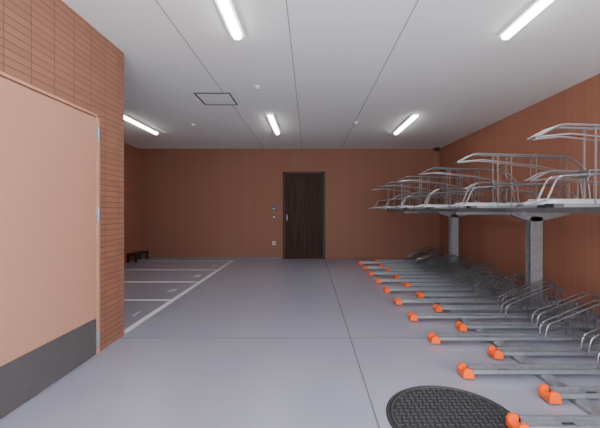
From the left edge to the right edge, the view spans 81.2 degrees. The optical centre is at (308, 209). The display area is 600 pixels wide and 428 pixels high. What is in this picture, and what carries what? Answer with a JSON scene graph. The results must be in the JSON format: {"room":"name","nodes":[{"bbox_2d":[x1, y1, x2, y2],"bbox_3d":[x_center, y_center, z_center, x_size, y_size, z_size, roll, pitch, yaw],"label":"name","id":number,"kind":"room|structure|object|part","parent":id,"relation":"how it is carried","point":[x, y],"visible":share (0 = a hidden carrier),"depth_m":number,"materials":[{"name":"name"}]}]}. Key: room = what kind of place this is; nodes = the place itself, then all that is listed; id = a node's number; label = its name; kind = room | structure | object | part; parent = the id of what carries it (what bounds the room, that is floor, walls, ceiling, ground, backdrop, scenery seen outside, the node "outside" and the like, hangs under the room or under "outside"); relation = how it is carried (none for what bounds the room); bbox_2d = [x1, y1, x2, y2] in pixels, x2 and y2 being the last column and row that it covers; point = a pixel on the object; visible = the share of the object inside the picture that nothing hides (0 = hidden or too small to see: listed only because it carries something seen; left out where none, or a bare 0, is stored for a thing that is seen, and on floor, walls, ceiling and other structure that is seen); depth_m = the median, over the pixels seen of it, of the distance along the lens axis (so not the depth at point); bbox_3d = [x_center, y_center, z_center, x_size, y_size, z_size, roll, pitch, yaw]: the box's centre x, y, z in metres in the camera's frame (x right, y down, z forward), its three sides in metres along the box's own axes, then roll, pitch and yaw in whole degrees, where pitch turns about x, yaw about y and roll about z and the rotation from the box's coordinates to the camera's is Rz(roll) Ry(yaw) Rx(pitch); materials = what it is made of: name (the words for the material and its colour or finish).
{"room":"bicycle parking room","nodes":[
{"label":"bicycle parking room","id":0,"kind":"room"},
{"bbox_2d":[0,0,123,418],"bbox_3d":[-3.013,-0.150,1.200,2.535,2.660,4.200,0,0,0],"label":"wall","id":1,"kind":"structure","parent":0,"point":[46,45],"depth_m":2.79,"materials":[{"name":"brick"}]},
{"bbox_2d":[0,77,95,365],"bbox_3d":[-1.739,0.065,2.200,0.012,1.630,1.300,0,0,0],"label":"leaf","id":2,"kind":"object","parent":1,"relation":"attached to","point":[48,145],"visible":1,"depth_m":2.28,"materials":[{"name":"pink paint"}]},
{"bbox_2d":[0,318,95,417],"bbox_3d":[-1.738,1.024,2.200,0.014,0.288,1.300,0,0,0],"label":"kick plate","id":3,"kind":"object","parent":2,"relation":"attached to","point":[25,376],"visible":1,"depth_m":2.27,"materials":[{"name":"grey metal"}]},
{"bbox_2d":[0,71,99,354],"bbox_3d":[-1.736,0.198,2.201,0.018,1.965,1.382,0,0,0],"label":"frame","id":4,"kind":"object","parent":1,"relation":"attached to","point":[3,74],"visible":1,"depth_m":2.86,"materials":[{"name":"pink paint"}]},
{"bbox_2d":[96,127,99,345],"bbox_3d":[-1.728,0.215,2.860,0.033,1.790,0.030,0,0,0],"label":"hinges","id":5,"kind":"object","parent":1,"relation":"attached to","point":[97,128],"visible":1,"depth_m":2.85,"materials":[{"name":"metal"}]},
{"bbox_2d":[124,143,139,262],"bbox_3d":[-4.180,-0.150,5.875,0.200,2.660,5.150,0,0,0],"label":"wall","id":6,"kind":"structure","parent":0,"point":[131,153],"depth_m":8.05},
{"bbox_2d":[140,149,438,258],"bbox_3d":[-0.465,-0.150,8.550,7.630,2.660,0.200,0,0,0],"label":"wall","id":7,"kind":"structure","parent":0,"point":[194,202],"depth_m":8.45,"materials":[{"name":"brown tile"}]},
{"bbox_2d":[141,257,282,258],"bbox_3d":[-2.354,1.160,8.447,3.452,0.040,0.006,0,0,0],"label":"baseboard","id":8,"kind":"structure","parent":7,"relation":"attached to","point":[141,257],"depth_m":8.44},
{"bbox_2d":[285,174,322,258],"bbox_3d":[-0.121,0.150,8.440,0.914,2.040,0.020,0,0,0],"label":"leaf","id":9,"kind":"object","parent":7,"relation":"attached to","point":[303,192],"visible":1,"depth_m":8.43,"materials":[{"name":"brown wood"}]},
{"bbox_2d":[283,172,324,258],"bbox_3d":[-0.121,0.130,8.425,1.014,2.100,0.050,0,0,0],"label":"frame","id":10,"kind":"object","parent":7,"relation":"attached to","point":[284,173],"visible":1,"depth_m":8.40,"materials":[{"name":"brown wood"}]},
{"bbox_2d":[0,259,599,427],"bbox_3d":[-0.465,1.280,3.875,7.630,0.200,9.550,0,0,0],"label":"floor","id":11,"kind":"structure","parent":0,"point":[257,343],"depth_m":2.84,"materials":[{"name":"grey concrete"}]},
{"bbox_2d":[126,251,148,262],"bbox_3d":[-3.960,1.080,8.100,0.220,0.200,0.600,0,0,0],"label":"bench","id":12,"kind":"object","parent":11,"relation":"on","point":[138,253],"visible":1,"depth_m":7.90,"materials":[{"name":"brown wood"}]},
{"bbox_3d":[-3.960,1.000,8.100,0.220,0.040,0.600,0,0,0],"label":"seat","id":13,"kind":"part","parent":12,"relation":"part of","materials":[{"name":"brown wood"}]},
{"bbox_2d":[132,265,216,315],"bbox_3d":[-2.002,1.179,5.705,0.096,0.002,3.610,0,0,0],"label":"floor markings","id":14,"kind":"object","parent":11,"relation":"on","point":[171,290],"visible":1,"depth_m":5.12,"materials":[{"name":"white paint"}]},
{"bbox_2d":[124,260,233,332],"bbox_3d":[-2.865,1.179,5.780,2.230,0.002,4.840,0,0,0],"label":"stall","id":15,"kind":"object","parent":11,"relation":"on","point":[146,317],"visible":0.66,"depth_m":4.82,"materials":[{"name":"white paint"}]},
{"bbox_2d":[325,261,379,427],"bbox_3d":[-0.323,1.179,3.775,2.845,0.002,9.350,0,0,0],"label":"joint","id":16,"kind":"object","parent":11,"relation":"attached to","point":[325,261],"depth_m":2.60,"materials":[{"name":"grey"}]},
{"bbox_2d":[386,385,510,427],"bbox_3d":[0.810,1.173,1.975,0.734,0.014,0.734,0,0,0],"label":"manhole cover","id":17,"kind":"object","parent":11,"relation":"on","point":[429,406],"visible":0.96,"depth_m":2.05,"materials":[{"name":"metal"}]},
{"bbox_2d":[359,123,599,427],"bbox_3d":[2.076,0.338,4.500,2.008,1.684,7.000,0,0,0],"label":"bicycle rack","id":18,"kind":"object","parent":11,"relation":"on","point":[533,212],"visible":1,"depth_m":3.46,"materials":[{"name":"metal"}]},
{"bbox_2d":[361,248,446,263],"bbox_3d":[2.040,0.977,7.520,1.820,0.336,0.100,0,0,0],"label":"tray","id":19,"kind":"object","parent":18,"relation":"on","point":[362,262],"depth_m":7.48,"materials":[{"name":"metal"}]},
{"bbox_2d":[368,186,452,208],"bbox_3d":[2.131,-0.259,7.320,1.778,0.490,0.104,0,0,0],"label":"tray","id":20,"kind":"object","parent":18,"relation":"on","point":[393,190],"depth_m":7.28,"materials":[{"name":"metal"}]},
{"bbox_2d":[376,246,444,260],"bbox_3d":[2.295,0.977,7.835,1.570,0.336,0.100,0,0,0],"label":"tray","id":21,"kind":"object","parent":18,"relation":"on","point":[428,246],"depth_m":7.80,"materials":[{"name":"metal"}]},
{"bbox_2d":[366,251,459,268],"bbox_3d":[2.040,0.977,6.890,1.820,0.336,0.100,0,0,0],"label":"tray","id":22,"kind":"object","parent":18,"relation":"on","point":[367,267],"depth_m":6.85,"materials":[{"name":"metal"}]},
{"bbox_2d":[383,249,446,265],"bbox_3d":[2.295,0.977,7.205,1.570,0.336,0.100,0,0,0],"label":"tray","id":23,"kind":"object","parent":18,"relation":"on","point":[427,258],"depth_m":7.16,"materials":[{"name":"metal"}]},
{"bbox_2d":[394,195,451,205],"bbox_3d":[2.281,-0.154,6.795,1.478,0.280,0.104,0,0,0],"label":"tray","id":24,"kind":"object","parent":18,"relation":"on","point":[409,198],"depth_m":6.75,"materials":[{"name":"metal"}]},
{"bbox_2d":[372,255,473,273],"bbox_3d":[2.040,0.977,6.260,1.820,0.336,0.100,0,0,0],"label":"tray","id":25,"kind":"object","parent":18,"relation":"on","point":[426,268],"depth_m":6.23,"materials":[{"name":"metal"}]},
{"bbox_2d":[378,182,474,208],"bbox_3d":[2.131,-0.259,6.270,1.778,0.490,0.104,0,0,0],"label":"tray","id":26,"kind":"object","parent":18,"relation":"on","point":[389,207],"depth_m":6.23,"materials":[{"name":"metal"}]},
{"bbox_2d":[390,254,472,270],"bbox_3d":[2.295,0.977,6.575,1.570,0.336,0.100,0,0,0],"label":"tray","id":27,"kind":"object","parent":18,"relation":"on","point":[448,254],"depth_m":6.57,"materials":[{"name":"metal"}]},
{"bbox_2d":[380,260,493,281],"bbox_3d":[2.040,0.977,5.630,1.820,0.336,0.100,0,0,0],"label":"tray","id":28,"kind":"object","parent":18,"relation":"on","point":[381,280],"depth_m":5.59,"materials":[{"name":"metal"}]},
{"bbox_2d":[398,257,491,277],"bbox_3d":[2.295,0.977,5.945,1.570,0.336,0.100,0,0,0],"label":"tray","id":29,"kind":"object","parent":18,"relation":"on","point":[399,276],"depth_m":5.91,"materials":[{"name":"metal"}]},
{"bbox_2d":[407,192,491,204],"bbox_3d":[2.281,-0.154,5.745,1.478,0.280,0.104,0,0,0],"label":"tray","id":30,"kind":"object","parent":18,"relation":"on","point":[434,197],"depth_m":5.70,"materials":[{"name":"metal"}]},
{"bbox_2d":[392,176,509,208],"bbox_3d":[2.131,-0.259,5.220,1.778,0.490,0.104,0,0,0],"label":"tray","id":31,"kind":"object","parent":18,"relation":"on","point":[461,178],"depth_m":5.18,"materials":[{"name":"metal"}]},
{"bbox_2d":[388,266,516,290],"bbox_3d":[2.040,0.977,5.000,1.820,0.336,0.100,0,0,0],"label":"tray","id":32,"kind":"object","parent":18,"relation":"on","point":[453,288],"depth_m":4.96,"materials":[{"name":"metal"}]},
{"bbox_2d":[409,263,513,285],"bbox_3d":[2.295,0.977,5.315,1.570,0.336,0.100,0,0,0],"label":"tray","id":33,"kind":"object","parent":18,"relation":"on","point":[410,284],"depth_m":5.28,"materials":[{"name":"metal"}]},
{"bbox_2d":[424,188,516,207],"bbox_3d":[2.281,-0.154,4.695,1.478,0.280,0.104,0,0,0],"label":"tray","id":34,"kind":"object","parent":18,"relation":"on","point":[462,194],"depth_m":4.65,"materials":[{"name":"metal"}]},
{"bbox_2d":[421,270,524,295],"bbox_3d":[2.295,0.977,4.685,1.570,0.336,0.100,0,0,0],"label":"tray","id":35,"kind":"object","parent":18,"relation":"on","point":[518,273],"depth_m":4.65,"materials":[{"name":"metal"}]},
{"bbox_2d":[399,274,547,302],"bbox_3d":[2.040,0.977,4.370,1.820,0.336,0.100,0,0,0],"label":"tray","id":36,"kind":"object","parent":18,"relation":"on","point":[401,300],"depth_m":4.33,"materials":[{"name":"metal"}]},
{"bbox_2d":[413,167,557,208],"bbox_3d":[2.131,-0.259,4.170,1.778,0.490,0.104,0,0,0],"label":"tray","id":37,"kind":"object","parent":18,"relation":"on","point":[459,191],"depth_m":4.13,"materials":[{"name":"metal"}]},
{"bbox_2d":[414,285,588,317],"bbox_3d":[2.040,0.977,3.740,1.820,0.336,0.100,0,0,0],"label":"tray","id":38,"kind":"object","parent":18,"relation":"on","point":[416,315],"depth_m":3.70,"materials":[{"name":"metal"}]},
{"bbox_2d":[438,279,577,309],"bbox_3d":[2.295,0.977,4.055,1.570,0.336,0.100,0,0,0],"label":"tray","id":39,"kind":"object","parent":18,"relation":"on","point":[534,284],"depth_m":4.08,"materials":[{"name":"metal"}]},
{"bbox_2d":[434,300,599,340],"bbox_3d":[2.040,0.977,3.110,1.820,0.336,0.100,0,0,0],"label":"tray","id":40,"kind":"object","parent":18,"relation":"on","point":[539,336],"depth_m":3.10,"materials":[{"name":"metal"}]},
{"bbox_2d":[448,153,590,207],"bbox_3d":[2.131,-0.259,3.120,1.778,0.490,0.104,0,0,0],"label":"tray","id":41,"kind":"object","parent":18,"relation":"on","point":[490,186],"depth_m":3.08,"materials":[{"name":"metal"}]},
{"bbox_2d":[456,181,599,208],"bbox_3d":[2.281,-0.154,3.645,1.478,0.280,0.104,0,0,0],"label":"tray","id":42,"kind":"object","parent":18,"relation":"on","point":[484,182],"depth_m":3.60,"materials":[{"name":"metal"}]},
{"bbox_2d":[462,292,599,327],"bbox_3d":[2.295,0.977,3.425,1.570,0.336,0.100,0,0,0],"label":"tray","id":43,"kind":"object","parent":18,"relation":"on","point":[531,324],"depth_m":3.41,"materials":[{"name":"metal"}]},
{"bbox_2d":[466,351,599,373],"bbox_3d":[2.040,0.977,2.480,1.820,0.336,0.100,0,0,0],"label":"tray","id":44,"kind":"object","parent":18,"relation":"on","point":[473,368],"depth_m":2.52,"materials":[{"name":"metal"}]},
{"bbox_2d":[496,327,599,354],"bbox_3d":[2.295,0.977,2.795,1.570,0.336,0.100,0,0,0],"label":"tray","id":45,"kind":"object","parent":18,"relation":"on","point":[580,350],"depth_m":2.83,"materials":[{"name":"metal"}]},
{"bbox_2d":[515,170,599,207],"bbox_3d":[2.281,-0.154,2.595,1.478,0.280,0.104,0,0,0],"label":"tray","id":46,"kind":"object","parent":18,"relation":"on","point":[568,179],"depth_m":2.55,"materials":[{"name":"metal"}]},
{"bbox_2d":[517,123,599,207],"bbox_3d":[2.131,-0.259,2.070,1.778,0.490,0.104,0,0,0],"label":"tray","id":47,"kind":"object","parent":18,"relation":"on","point":[549,203],"depth_m":2.03,"materials":[{"name":"metal"}]},
{"bbox_2d":[518,415,599,427],"bbox_3d":[2.040,0.977,1.850,1.820,0.336,0.100,0,0,0],"label":"tray","id":48,"kind":"object","parent":18,"relation":"on","point":[531,421],"depth_m":1.89,"materials":[{"name":"metal"}]},
{"bbox_2d":[549,386,599,398],"bbox_3d":[2.295,0.977,2.165,1.570,0.336,0.100,0,0,0],"label":"tray","id":49,"kind":"object","parent":18,"relation":"on","point":[562,392],"depth_m":2.19,"materials":[{"name":"metal"}]},
{"bbox_2d":[62,0,599,148],"bbox_3d":[-0.465,-1.580,3.875,7.630,0.200,9.550,0,0,0],"label":"ceiling","id":50,"kind":"structure","parent":0,"point":[449,66],"depth_m":3.56,"materials":[{"name":"white paint"}]},
{"bbox_2d":[124,114,159,134],"bbox_3d":[-2.900,-1.455,6.015,0.150,0.050,1.270,0,0,0],"label":"ceiling light fixture","id":51,"kind":"object","parent":50,"relation":"attached to","point":[126,117],"depth_m":5.95,"materials":[{"name":"white plastic"}]},
{"bbox_2d":[194,93,237,104],"bbox_3d":[-1.230,-1.477,4.670,0.460,0.006,0.500,0,0,0],"label":"access hatch","id":52,"kind":"object","parent":50,"relation":"in","point":[207,98],"depth_m":4.63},
{"bbox_2d":[213,0,246,39],"bbox_3d":[-0.600,-1.455,2.315,0.150,0.050,1.270,0,0,0],"label":"ceiling light fixture","id":53,"kind":"object","parent":50,"relation":"attached to","point":[228,11],"depth_m":2.64,"materials":[{"name":"white plastic"}]},
{"bbox_2d":[265,114,280,134],"bbox_3d":[-0.600,-1.455,6.015,0.150,0.050,1.270,0,0,0],"label":"ceiling light fixture","id":54,"kind":"object","parent":50,"relation":"attached to","point":[272,119],"depth_m":5.84,"materials":[{"name":"white plastic"}]},
{"bbox_2d":[155,0,418,148],"bbox_3d":[-0.155,-1.479,3.775,1.858,0.002,9.350,0,0,0],"label":"trim","id":55,"kind":"structure","parent":50,"relation":"attached to","point":[155,0],"depth_m":3.31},
{"bbox_2d":[392,114,420,134],"bbox_3d":[1.650,-1.455,6.015,0.150,0.050,1.270,0,0,0],"label":"ceiling light fixture","id":56,"kind":"object","parent":50,"relation":"attached to","point":[412,117],"depth_m":5.84,"materials":[{"name":"white plastic"}]},
{"bbox_2d":[496,0,553,39],"bbox_3d":[1.650,-1.455,2.315,0.150,0.050,1.270,0,0,0],"label":"ceiling light fixture","id":57,"kind":"object","parent":50,"relation":"attached to","point":[534,7],"depth_m":2.64,"materials":[{"name":"white plastic"}]},
{"bbox_2d":[439,74,599,313],"bbox_3d":[3.250,-0.150,3.775,0.200,2.660,9.350,0,0,0],"label":"wall","id":58,"kind":"structure","parent":0,"point":[571,242],"depth_m":4.80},
{"bbox_2d":[439,257,599,318],"bbox_3d":[3.147,1.160,3.775,0.006,0.040,9.350,0,0,0],"label":"baseboard","id":59,"kind":"structure","parent":58,"relation":"attached to","point":[561,302],"depth_m":4.38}
]}

